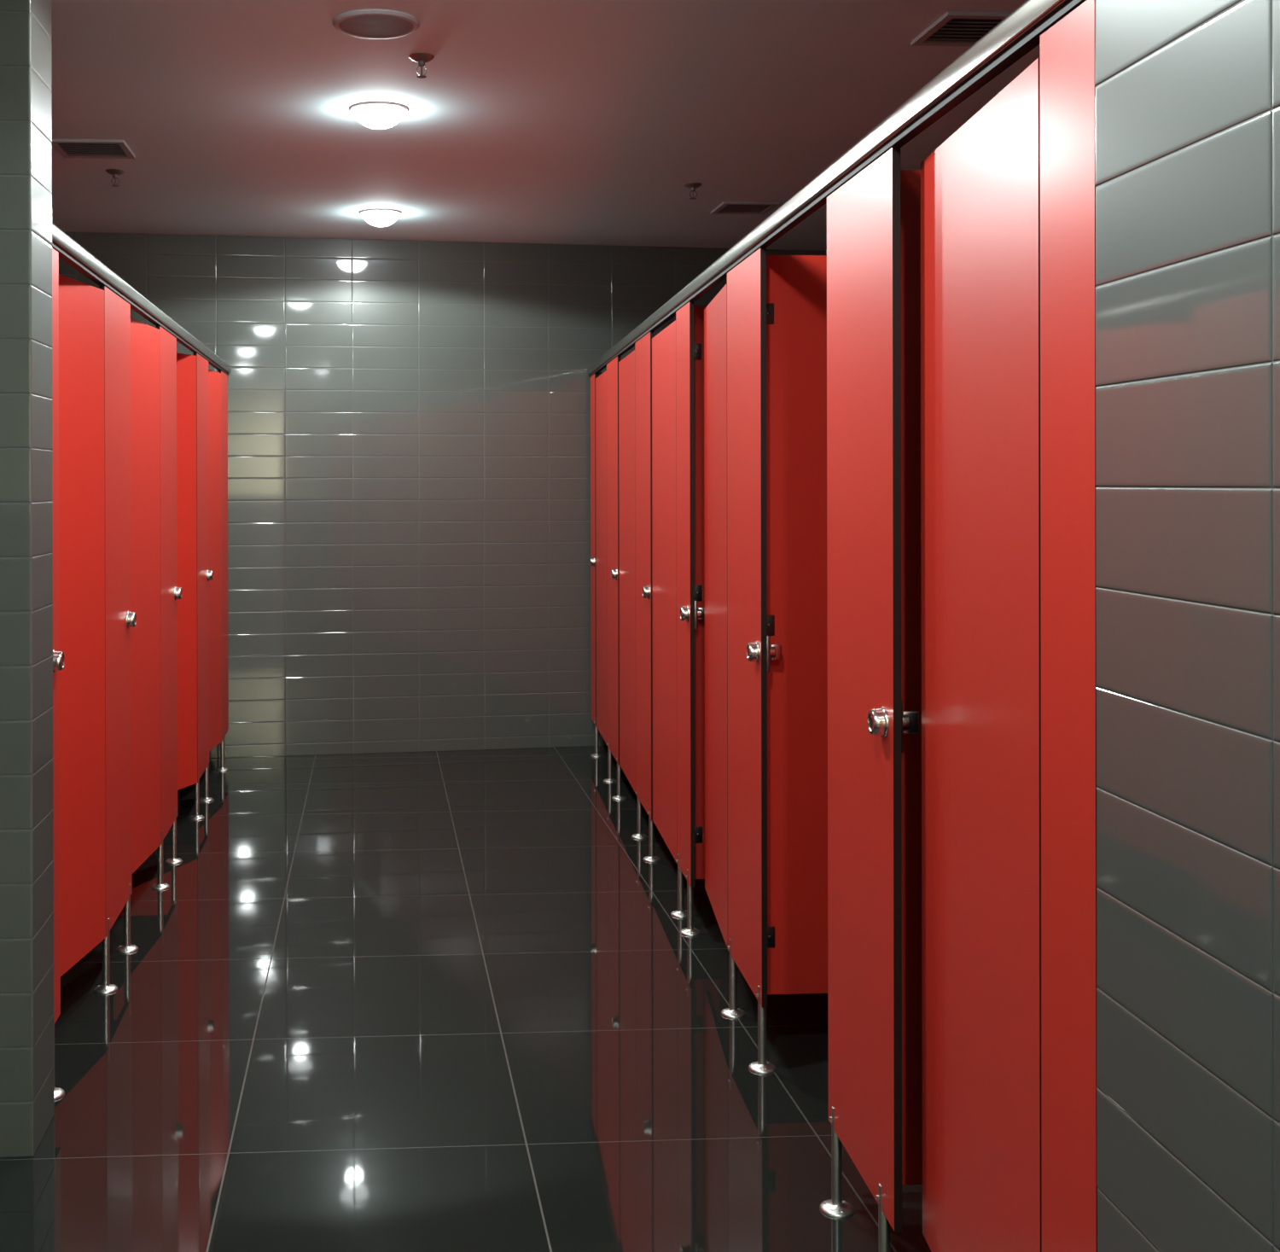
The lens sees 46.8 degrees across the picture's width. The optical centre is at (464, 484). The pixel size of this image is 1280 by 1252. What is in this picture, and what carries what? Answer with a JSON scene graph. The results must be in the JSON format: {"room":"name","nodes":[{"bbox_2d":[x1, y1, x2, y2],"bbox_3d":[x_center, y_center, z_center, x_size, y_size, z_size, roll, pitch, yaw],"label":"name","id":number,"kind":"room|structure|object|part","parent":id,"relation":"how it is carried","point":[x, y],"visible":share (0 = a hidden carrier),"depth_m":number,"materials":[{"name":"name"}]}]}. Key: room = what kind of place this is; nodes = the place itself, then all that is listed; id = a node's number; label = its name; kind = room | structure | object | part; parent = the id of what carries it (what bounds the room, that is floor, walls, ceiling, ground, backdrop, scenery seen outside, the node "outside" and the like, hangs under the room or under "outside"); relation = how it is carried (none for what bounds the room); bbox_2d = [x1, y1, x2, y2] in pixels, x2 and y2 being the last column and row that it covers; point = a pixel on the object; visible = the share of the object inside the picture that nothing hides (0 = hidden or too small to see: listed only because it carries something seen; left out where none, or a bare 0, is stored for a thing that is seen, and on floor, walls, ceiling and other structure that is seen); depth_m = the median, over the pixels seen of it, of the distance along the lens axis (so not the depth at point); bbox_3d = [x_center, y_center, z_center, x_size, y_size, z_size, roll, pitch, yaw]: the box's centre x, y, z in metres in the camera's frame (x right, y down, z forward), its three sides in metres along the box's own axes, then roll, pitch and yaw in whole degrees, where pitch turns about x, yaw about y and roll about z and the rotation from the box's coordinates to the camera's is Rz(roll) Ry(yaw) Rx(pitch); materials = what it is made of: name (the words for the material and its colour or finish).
{"room":"public restroom","nodes":[
{"label":"public restroom","id":0,"kind":"room"},
{"bbox_2d":[0,0,53,1157],"bbox_3d":[-2.125,0.070,2.936,2.516,2.550,0.193,0,0,-4],"label":"wall","id":1,"kind":"structure","parent":0,"point":[26,759],"depth_m":2.92,"materials":[{"name":"grey tile"}]},
{"bbox_2d":[58,231,825,758],"bbox_3d":[-0.301,0.059,7.379,4.946,2.550,0.200,0,0,-9],"label":"wall","id":2,"kind":"structure","parent":0,"point":[409,421],"depth_m":7.28,"materials":[{"name":"grey tile"}]},
{"bbox_2d":[0,745,930,1251],"bbox_3d":[0.013,1.392,1.480,7.000,0.100,12.550,0,0,-4],"label":"floor","id":3,"kind":"structure","parent":0,"point":[432,1001],"depth_m":3.48,"materials":[{"name":"black tile"}]},
{"bbox_2d":[52,247,138,1099],"bbox_3d":[-1.589,0.411,3.640,1.361,1.864,1.140,0,0,-4],"label":"stall","id":4,"kind":"object","parent":3,"relation":"on","point":[93,617],"visible":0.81,"depth_m":3.74,"materials":[{"name":"red laminate"}]},
{"bbox_3d":[-0.895,0.389,3.217,0.022,0.051,0.051,0,0,-4],"label":"lock knob","id":5,"kind":"part","parent":4,"relation":"part of","materials":[{"name":"silver metal"}]},
{"bbox_3d":[-0.910,1.246,3.211,0.062,0.190,0.062,0,0,-4],"label":"leg","id":6,"kind":"part","parent":4,"relation":"part of","materials":[{"name":"silver metal"}]},
{"bbox_3d":[-0.981,0.341,3.564,0.013,1.700,0.552,0,0,6],"label":"door","id":7,"kind":"part","parent":4,"relation":"part of","materials":[{"name":"red laminate"}]},
{"bbox_3d":[-0.951,1.246,3.877,0.062,0.190,0.062,0,0,-4],"label":"leg","id":8,"kind":"part","parent":4,"relation":"part of","materials":[{"name":"silver metal"}]},
{"bbox_3d":[-0.971,1.245,4.209,0.062,0.190,0.062,0,0,-4],"label":"leg","id":9,"kind":"part","parent":4,"relation":"part of","materials":[{"name":"silver metal"}]},
{"bbox_3d":[-0.954,0.387,4.190,0.022,0.051,0.051,0,0,-4],"label":"lock knob","id":10,"kind":"part","parent":4,"relation":"part of","materials":[{"name":"silver metal"}]},
{"bbox_2d":[130,317,182,890],"bbox_3d":[-1.654,0.409,4.706,1.361,1.864,0.985,0,0,-4],"label":"stall","id":11,"kind":"object","parent":3,"relation":"on","point":[155,592],"visible":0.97,"depth_m":4.74,"materials":[{"name":"red laminate"}]},
{"bbox_2d":[52,222,230,375],"bbox_3d":[-1.029,-0.551,5.091,0.037,0.052,3.978,0,0,-4],"label":"rail","id":12,"kind":"object","parent":11,"relation":"on","point":[70,251],"visible":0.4,"depth_m":4.09,"materials":[{"name":"metal"}]},
{"bbox_3d":[-1.021,0.340,4.538,0.013,1.700,0.574,0,0,2],"label":"door","id":13,"kind":"part","parent":11,"relation":"part of","materials":[{"name":"red laminate"}]},
{"bbox_3d":[-1.011,1.244,4.859,0.062,0.190,0.062,0,0,-4],"label":"leg","id":14,"kind":"part","parent":11,"relation":"part of","materials":[{"name":"silver metal"}]},
{"bbox_3d":[-1.031,1.244,5.184,0.062,0.190,0.062,0,0,-4],"label":"leg","id":15,"kind":"part","parent":11,"relation":"part of","materials":[{"name":"silver metal"}]},
{"bbox_3d":[-1.015,0.386,5.183,0.022,0.051,0.051,0,0,-4],"label":"lock knob","id":16,"kind":"part","parent":11,"relation":"part of","materials":[{"name":"silver metal"}]},
{"bbox_2d":[176,352,214,820],"bbox_3d":[-1.716,0.408,5.720,1.361,1.864,0.954,0,0,-4],"label":"stall","id":17,"kind":"object","parent":3,"relation":"on","point":[194,573],"visible":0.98,"depth_m":5.79,"materials":[{"name":"red laminate"}]},
{"bbox_3d":[-1.173,0.339,5.545,0.013,1.700,0.584,0,0,20],"label":"door","id":18,"kind":"part","parent":17,"relation":"part of","materials":[{"name":"red laminate"}]},
{"bbox_3d":[-1.072,1.243,5.857,0.062,0.190,0.062,0,0,-4],"label":"leg","id":19,"kind":"part","parent":17,"relation":"part of","materials":[{"name":"silver metal"}]},
{"bbox_3d":[-1.092,1.243,6.185,0.062,0.190,0.062,0,0,-4],"label":"leg","id":20,"kind":"part","parent":17,"relation":"part of","materials":[{"name":"silver metal"}]},
{"bbox_3d":[-1.076,0.385,6.186,0.022,0.051,0.051,0,0,-4],"label":"lock knob","id":21,"kind":"part","parent":17,"relation":"part of","materials":[{"name":"silver metal"}]},
{"bbox_2d":[208,368,229,771],"bbox_3d":[-1.144,0.406,6.643,0.062,1.864,0.811,0,0,3],"label":"stall","id":22,"kind":"object","parent":3,"relation":"on","point":[218,381],"visible":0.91,"depth_m":6.69,"materials":[{"name":"red laminate"}]},
{"bbox_3d":[-1.144,0.337,6.492,0.013,1.700,0.510,0,0,4],"label":"door","id":23,"kind":"part","parent":22,"relation":"part of","materials":[{"name":"red laminate"}]},
{"bbox_3d":[-1.132,1.242,6.836,0.062,0.190,0.062,0,0,-4],"label":"leg","id":24,"kind":"part","parent":22,"relation":"part of","materials":[{"name":"silver metal"}]},
{"bbox_2d":[589,370,607,756],"bbox_3d":[0.656,0.395,6.997,0.080,1.876,0.784,0,0,-1],"label":"stall","id":25,"kind":"object","parent":3,"relation":"on","point":[598,560],"visible":0.75,"depth_m":7.00,"materials":[{"name":"red laminate"}]},
{"bbox_3d":[0.628,0.380,7.188,0.022,0.051,0.051,0,0,-1],"label":"lock knob","id":26,"kind":"part","parent":25,"relation":"part of","materials":[{"name":"silver metal"}]},
{"bbox_3d":[0.648,1.238,7.167,0.062,0.190,0.062,0,0,0],"label":"leg","id":27,"kind":"part","parent":25,"relation":"part of","materials":[{"name":"silver metal"}]},
{"bbox_3d":[0.650,0.333,6.878,0.013,1.700,0.542,0,0,0],"label":"door","id":28,"kind":"part","parent":25,"relation":"part of","materials":[{"name":"red laminate"}]},
{"bbox_2d":[603,349,635,799],"bbox_3d":[1.291,0.395,6.099,1.333,1.876,1.024,0,0,-1],"label":"stall","id":29,"kind":"object","parent":3,"relation":"on","point":[620,373],"visible":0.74,"depth_m":6.07,"materials":[{"name":"red laminate"}]},
{"bbox_3d":[0.653,1.238,6.563,0.062,0.190,0.062,0,0,-1],"label":"leg","id":30,"kind":"part","parent":29,"relation":"part of","materials":[{"name":"silver metal"}]},
{"bbox_3d":[0.637,0.381,6.210,0.022,0.051,0.051,0,0,0],"label":"lock knob","id":31,"kind":"part","parent":29,"relation":"part of","materials":[{"name":"silver metal"}]},
{"bbox_3d":[0.656,1.239,6.207,0.062,0.190,0.062,0,0,0],"label":"leg","id":32,"kind":"part","parent":29,"relation":"part of","materials":[{"name":"silver metal"}]},
{"bbox_3d":[0.659,0.335,5.876,0.013,1.700,0.584,0,0,0],"label":"door","id":33,"kind":"part","parent":29,"relation":"part of","materials":[{"name":"red laminate"}]},
{"bbox_2d":[631,320,677,863],"bbox_3d":[1.327,0.397,5.079,1.386,1.876,1.018,0,0,-1],"label":"stall","id":34,"kind":"object","parent":3,"relation":"on","point":[655,381],"visible":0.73,"depth_m":5.03,"materials":[{"name":"red laminate"}]},
{"bbox_3d":[0.662,1.240,5.531,0.062,0.190,0.062,0,0,0],"label":"leg","id":35,"kind":"part","parent":34,"relation":"part of","materials":[{"name":"silver metal"}]},
{"bbox_3d":[0.646,0.383,5.197,0.022,0.051,0.051,0,0,-1],"label":"lock knob","id":36,"kind":"part","parent":34,"relation":"part of","materials":[{"name":"silver metal"}]},
{"bbox_3d":[0.665,1.240,5.199,0.062,0.190,0.062,0,0,-1],"label":"leg","id":37,"kind":"part","parent":34,"relation":"part of","materials":[{"name":"silver metal"}]},
{"bbox_3d":[0.669,0.336,4.861,0.013,1.700,0.589,0,0,0],"label":"door","id":38,"kind":"part","parent":34,"relation":"part of","materials":[{"name":"red laminate"}]},
{"bbox_2d":[670,283,727,948],"bbox_3d":[1.357,0.398,4.151,1.432,1.876,0.844,0,0,-1],"label":"stall","id":39,"kind":"object","parent":3,"relation":"on","point":[701,331],"visible":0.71,"depth_m":4.30,"materials":[{"name":"red laminate"}]},
{"bbox_3d":[0.671,1.241,4.538,0.062,0.190,0.062,0,0,0],"label":"leg","id":40,"kind":"part","parent":39,"relation":"part of","materials":[{"name":"silver metal"}]},
{"bbox_3d":[0.653,0.384,4.342,0.022,0.051,0.051,0,0,-1],"label":"lock knob","id":41,"kind":"part","parent":39,"relation":"part of","materials":[{"name":"silver metal"}]},
{"bbox_3d":[0.673,1.242,4.356,0.062,0.190,0.062,0,0,0],"label":"leg","id":42,"kind":"part","parent":39,"relation":"part of","materials":[{"name":"silver metal"}]},
{"bbox_3d":[0.694,0.337,4.013,0.013,1.700,0.575,0,0,4],"label":"door","id":43,"kind":"part","parent":39,"relation":"part of","materials":[{"name":"red laminate"}]},
{"bbox_2d":[587,0,1085,377],"bbox_3d":[0.667,-0.566,4.519,0.042,0.052,5.813,0,0,0],"label":"rail","id":44,"kind":"object","parent":39,"relation":"on","point":[1018,33],"visible":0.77,"depth_m":2.29,"materials":[{"name":"metal"}]},
{"bbox_2d":[721,247,827,1074],"bbox_3d":[1.391,0.399,3.238,1.483,1.876,0.984,0,0,-1],"label":"stall","id":45,"kind":"object","parent":3,"relation":"on","point":[777,535],"visible":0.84,"depth_m":3.41,"materials":[{"name":"red laminate"}]},
{"bbox_3d":[0.678,1.242,3.691,0.062,0.190,0.062,0,0,0],"label":"leg","id":46,"kind":"part","parent":45,"relation":"part of","materials":[{"name":"silver metal"}]},
{"bbox_3d":[0.662,0.385,3.356,0.022,0.051,0.051,0,0,0],"label":"lock knob","id":47,"kind":"part","parent":45,"relation":"part of","materials":[{"name":"silver metal"}]},
{"bbox_3d":[0.681,1.243,3.347,0.062,0.190,0.062,0,0,0],"label":"leg","id":48,"kind":"part","parent":45,"relation":"part of","materials":[{"name":"silver metal"}]},
{"bbox_2d":[819,0,1097,1251],"bbox_3d":[1.425,0.400,2.170,1.532,1.876,1.139,0,0,-1],"label":"stall","id":49,"kind":"object","parent":3,"relation":"on","point":[961,287],"visible":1,"depth_m":2.04,"materials":[{"name":"red laminate"}]},
{"bbox_3d":[0.687,1.244,2.698,0.062,0.190,0.062,0,0,0],"label":"leg","id":50,"kind":"part","parent":49,"relation":"part of","materials":[{"name":"silver metal"}]},
{"bbox_3d":[0.670,0.386,2.375,0.022,0.051,0.051,0,0,-1],"label":"lock knob","id":51,"kind":"part","parent":49,"relation":"part of","materials":[{"name":"silver metal"}]},
{"bbox_3d":[0.690,1.244,2.401,0.062,0.190,0.062,0,0,0],"label":"leg","id":52,"kind":"part","parent":49,"relation":"part of","materials":[{"name":"silver metal"}]},
{"bbox_3d":[0.713,0.340,2.033,0.013,1.700,0.576,0,0,4],"label":"door","id":53,"kind":"part","parent":49,"relation":"part of","materials":[{"name":"red laminate"}]},
{"bbox_2d":[51,0,1040,250],"bbox_3d":[0.007,-1.258,1.477,7.000,0.100,12.550,0,0,-4],"label":"ceiling","id":54,"kind":"structure","parent":0,"point":[579,122],"depth_m":4.71,"materials":[{"name":"white paint"}]},
{"bbox_2d":[51,139,135,158],"bbox_3d":[-1.336,-1.206,5.257,0.260,0.010,0.260,0,0,-4],"label":"ceiling vent","id":55,"kind":"object","parent":54,"relation":"in","point":[86,148],"visible":0.96,"depth_m":5.25,"materials":[{"name":"grey metal"}]},
{"bbox_2d":[105,168,124,186],"bbox_3d":[-1.349,-1.182,5.647,0.072,0.058,0.072,0,0,-4],"label":"sprinkler","id":56,"kind":"object","parent":54,"relation":"attached to","point":[114,172],"visible":1,"depth_m":5.64,"materials":[{"name":"silver metal"}]},
{"bbox_3d":[-1.349,-1.177,5.647,0.031,0.044,0.020,0,0,-4],"label":"frame","id":57,"kind":"part","parent":56,"relation":"part of","materials":[{"name":"silver metal"}]},
{"bbox_2d":[332,8,419,39],"bbox_3d":[-0.231,-1.205,3.837,0.228,0.011,0.228,0,0,-4],"label":"ceiling speaker","id":58,"kind":"object","parent":54,"relation":"attached to","point":[372,23],"visible":1,"depth_m":3.82,"materials":[{"name":"grey plastic"}]},
{"bbox_2d":[339,15,413,37],"bbox_3d":[-0.231,-1.204,3.837,0.192,0.006,0.192,0,0,-4],"label":"grille","id":59,"kind":"object","parent":58,"relation":"attached to","point":[352,26],"depth_m":3.84,"materials":[{"name":"grey metal"}]},
{"bbox_2d":[349,101,408,128],"bbox_3d":[-0.276,-1.181,4.720,0.192,0.062,0.192,0,0,-4],"label":"recessed light","id":60,"kind":"object","parent":54,"relation":"in","point":[371,114],"visible":1,"depth_m":4.67,"materials":[{"name":"white glass"}]},
{"bbox_2d":[359,208,401,226],"bbox_3d":[-0.375,-1.183,6.528,0.192,0.062,0.192,0,0,-4],"label":"recessed light","id":61,"kind":"object","parent":54,"relation":"in","point":[376,217],"visible":1,"depth_m":6.47,"materials":[{"name":"white glass"}]},
{"bbox_2d":[408,52,434,78],"bbox_3d":[-0.121,-1.182,4.139,0.072,0.058,0.072,0,0,-4],"label":"sprinkler","id":62,"kind":"object","parent":54,"relation":"attached to","point":[421,58],"visible":1,"depth_m":4.13,"materials":[{"name":"silver metal"}]},
{"bbox_3d":[-0.121,-1.177,4.139,0.031,0.044,0.020,0,0,-4],"label":"frame","id":63,"kind":"part","parent":62,"relation":"part of","materials":[{"name":"silver metal"}]},
{"bbox_2d":[684,182,702,199],"bbox_3d":[0.926,-1.187,5.926,0.072,0.058,0.072,0,0,-4],"label":"sprinkler","id":64,"kind":"object","parent":54,"relation":"attached to","point":[692,186],"visible":1,"depth_m":5.92,"materials":[{"name":"silver metal"}]},
{"bbox_3d":[0.926,-1.182,5.926,0.031,0.044,0.020,0,0,-4],"label":"frame","id":65,"kind":"part","parent":64,"relation":"part of","materials":[{"name":"silver metal"}]},
{"bbox_2d":[710,201,779,214],"bbox_3d":[1.228,-1.212,6.415,0.240,0.010,0.240,0,0,-4],"label":"ceiling vent","id":66,"kind":"object","parent":54,"relation":"in","point":[725,207],"visible":1,"depth_m":6.40,"materials":[{"name":"grey metal"}]},
{"bbox_2d":[910,11,1010,46],"bbox_3d":[1.362,-1.209,3.889,0.260,0.010,0.260,0,0,-4],"label":"ceiling vent","id":67,"kind":"object","parent":54,"relation":"in","point":[954,28],"visible":0.62,"depth_m":3.88,"materials":[{"name":"grey metal"}]},
{"bbox_2d":[1094,0,1279,1251],"bbox_3d":[1.506,0.065,0.390,1.646,2.550,2.497,0,0,-4],"label":"wall","id":68,"kind":"structure","parent":0,"point":[1188,91],"depth_m":1.40,"materials":[{"name":"grey tile"}]}
]}

